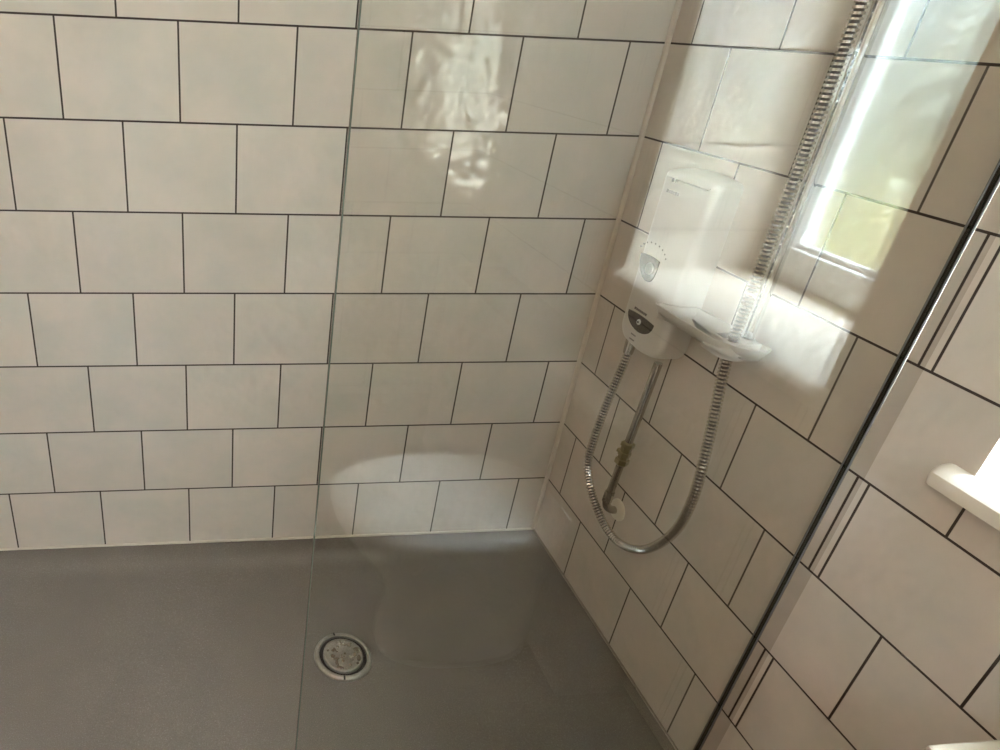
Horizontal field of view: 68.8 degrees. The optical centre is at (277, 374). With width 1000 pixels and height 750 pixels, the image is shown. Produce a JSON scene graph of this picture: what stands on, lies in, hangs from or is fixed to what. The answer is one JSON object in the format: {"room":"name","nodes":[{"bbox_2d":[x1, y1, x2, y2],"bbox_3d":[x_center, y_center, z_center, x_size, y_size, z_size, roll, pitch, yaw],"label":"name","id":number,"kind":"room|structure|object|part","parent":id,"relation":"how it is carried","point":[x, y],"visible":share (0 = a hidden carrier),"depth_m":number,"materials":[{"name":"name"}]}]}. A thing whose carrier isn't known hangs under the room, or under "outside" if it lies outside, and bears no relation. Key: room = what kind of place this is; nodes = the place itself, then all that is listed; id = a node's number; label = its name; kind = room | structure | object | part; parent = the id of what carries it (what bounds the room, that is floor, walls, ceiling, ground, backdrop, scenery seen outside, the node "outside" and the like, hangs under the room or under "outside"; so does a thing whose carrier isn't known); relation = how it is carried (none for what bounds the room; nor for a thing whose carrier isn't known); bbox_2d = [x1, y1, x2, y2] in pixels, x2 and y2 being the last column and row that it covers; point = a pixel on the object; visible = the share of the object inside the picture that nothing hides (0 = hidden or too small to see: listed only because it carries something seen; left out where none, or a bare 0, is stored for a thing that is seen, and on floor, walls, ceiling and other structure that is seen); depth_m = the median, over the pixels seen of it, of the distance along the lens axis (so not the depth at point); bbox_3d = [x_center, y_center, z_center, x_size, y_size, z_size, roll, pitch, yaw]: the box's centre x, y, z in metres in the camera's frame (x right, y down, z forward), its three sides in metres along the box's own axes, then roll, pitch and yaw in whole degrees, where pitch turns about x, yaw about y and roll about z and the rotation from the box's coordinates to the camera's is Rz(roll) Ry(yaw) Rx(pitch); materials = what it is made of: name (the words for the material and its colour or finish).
{"room":"bathroom","nodes":[
{"label":"bathroom","id":0,"kind":"room"},
{"bbox_2d":[0,0,675,547],"bbox_3d":[-0.170,-0.585,1.560,2.920,2.600,0.120,-1,28,-6],"label":"wall","id":1,"kind":"structure","parent":0,"point":[172,172],"depth_m":1.67,"materials":[{"name":"beige tile"}]},
{"bbox_2d":[0,528,532,550],"bbox_3d":[-0.374,0.506,2.046,2.394,0.007,0.007,-1,28,-6],"label":"trim","id":2,"kind":"structure","parent":1,"relation":"attached to","point":[508,529],"depth_m":2.08,"materials":[{"name":"plastic"}]},
{"bbox_2d":[531,0,682,528],"bbox_3d":[0.867,-0.568,1.621,0.013,2.394,0.014,-1,28,-6],"label":"trim","id":3,"kind":"structure","parent":1,"relation":"attached to","point":[678,4],"depth_m":1.74,"materials":[{"name":"plastic"}]},
{"bbox_2d":[534,0,999,749],"bbox_3d":[1.215,0.037,0.507,0.420,2.600,2.600,-1,28,-6],"label":"wall","id":4,"kind":"structure","parent":0,"point":[891,641],"depth_m":1.18,"materials":[{"name":"beige tile"}]},
{"bbox_2d":[533,529,677,749],"bbox_3d":[0.861,0.680,1.830,0.006,0.005,0.794,-1,28,-6],"label":"trim","id":5,"kind":"structure","parent":4,"relation":"attached to","point":[552,558],"depth_m":1.77,"materials":[{"name":"grey plastic"}]},
{"bbox_2d":[602,361,662,520],"bbox_3d":[0.851,0.170,1.642,0.050,0.449,0.057,-1,28,-6],"label":"pipe","id":6,"kind":"object","parent":4,"relation":"attached to","point":[615,506],"visible":1,"depth_m":1.64,"materials":[{"name":"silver metal"}]},
{"bbox_2d":[295,0,999,749],"bbox_3d":[0.506,-0.009,0.952,0.885,2.001,0.013,-1,28,-6],"label":"screen","id":7,"kind":"object","parent":4,"relation":"attached to","point":[982,227],"visible":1,"depth_m":1.04,"materials":[{"name":"clear glass"}]},
{"bbox_3d":[0.501,-0.007,0.952,0.874,1.997,0.008,-1,28,-6],"label":"glass pane","id":8,"kind":"part","parent":7,"relation":"part of","materials":[{"name":"clear glass"}]},
{"bbox_2d":[622,168,743,358],"bbox_3d":[0.855,-0.234,1.481,0.068,0.405,0.170,-1,28,-6],"label":"shower","id":9,"kind":"object","parent":4,"relation":"attached to","point":[696,209],"visible":1,"depth_m":1.43,"materials":[{"name":"white plastic"}]},
{"bbox_2d":[634,306,646,315],"bbox_3d":[0.824,-0.144,1.546,0.003,0.005,0.046,-1,28,-6],"label":"print","id":10,"kind":"object","parent":9,"relation":"on","point":[638,310],"depth_m":1.55},
{"bbox_3d":[0.824,-0.117,1.550,0.006,0.037,0.096,-1,28,-6],"label":"control panel","id":11,"kind":"part","parent":9,"relation":"part of","materials":[{"name":"black plastic"}]},
{"bbox_3d":[0.821,-0.235,1.507,0.005,0.026,0.026,-1,28,-6],"label":"dial knob","id":12,"kind":"part","parent":9,"relation":"part of","materials":[{"name":"white plastic"}]},
{"bbox_2d":[666,189,678,195],"bbox_3d":[0.834,-0.385,1.436,0.003,0.007,0.040,-1,28,-6],"label":"print","id":13,"kind":"object","parent":9,"relation":"attached to","point":[669,192],"depth_m":1.44},
{"bbox_2d":[741,0,890,342],"bbox_3d":[0.912,-0.509,1.049,0.046,1.079,0.027,-1,28,-6],"label":"riser rail","id":14,"kind":"object","parent":4,"relation":"attached to","point":[878,9],"visible":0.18,"depth_m":1.12,"materials":[{"name":"silver metal"}]},
{"bbox_2d":[656,302,771,361],"bbox_3d":[0.845,-0.087,1.338,0.088,0.029,0.237,-1,28,-6],"label":"soap dish","id":15,"kind":"object","parent":14,"relation":"attached to","point":[713,332],"visible":0.9,"depth_m":1.32,"materials":[{"name":"white plastic"}]},
{"bbox_2d":[926,463,999,530],"bbox_3d":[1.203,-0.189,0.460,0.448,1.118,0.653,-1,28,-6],"label":"window sill","id":16,"kind":"structure","parent":4,"relation":"in","point":[979,495],"depth_m":0.93,"materials":[{"name":"white plastic"}]},
{"bbox_3d":[-0.240,1.196,0.951,2.400,0.095,2.600,-1,28,-6],"label":"floor","id":17,"kind":"structure","parent":0,"visible":0},
{"bbox_2d":[0,530,674,749],"bbox_3d":[-0.329,0.729,1.681,2.394,0.043,0.856,-1,28,-6],"label":"shower tray","id":18,"kind":"object","parent":17,"relation":"on","point":[474,640],"visible":0.98,"depth_m":1.75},
{"bbox_2d":[314,633,371,681],"bbox_3d":[0.166,0.713,1.733,0.148,0.012,0.148,-1,28,-6],"label":"shower drain","id":19,"kind":"object","parent":18,"relation":"on","point":[341,657],"visible":1,"depth_m":1.72,"materials":[{"name":"silver metal"}]},
{"bbox_2d":[925,740,999,749],"bbox_3d":[0.913,0.999,0.540,0.195,0.733,1.033,-1,28,-6],"label":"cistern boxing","id":20,"kind":"object","parent":17,"relation":"on","point":[991,744],"visible":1,"depth_m":0.81,"materials":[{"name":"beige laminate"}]},
{"bbox_3d":[0.847,-0.933,0.830,0.186,0.248,0.080,-1,28,-6],"label":"shower","id":21,"kind":"object","parent":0,"visible":0},
{"bbox_2d":[584,0,870,553],"bbox_3d":[0.857,-0.232,1.336,0.047,1.428,0.376,-1,28,-6],"label":"shower hose","id":22,"kind":"object","parent":21,"relation":"hanging from","point":[847,40],"visible":0.98,"depth_m":1.27,"materials":[{"name":"metal"}]}
]}

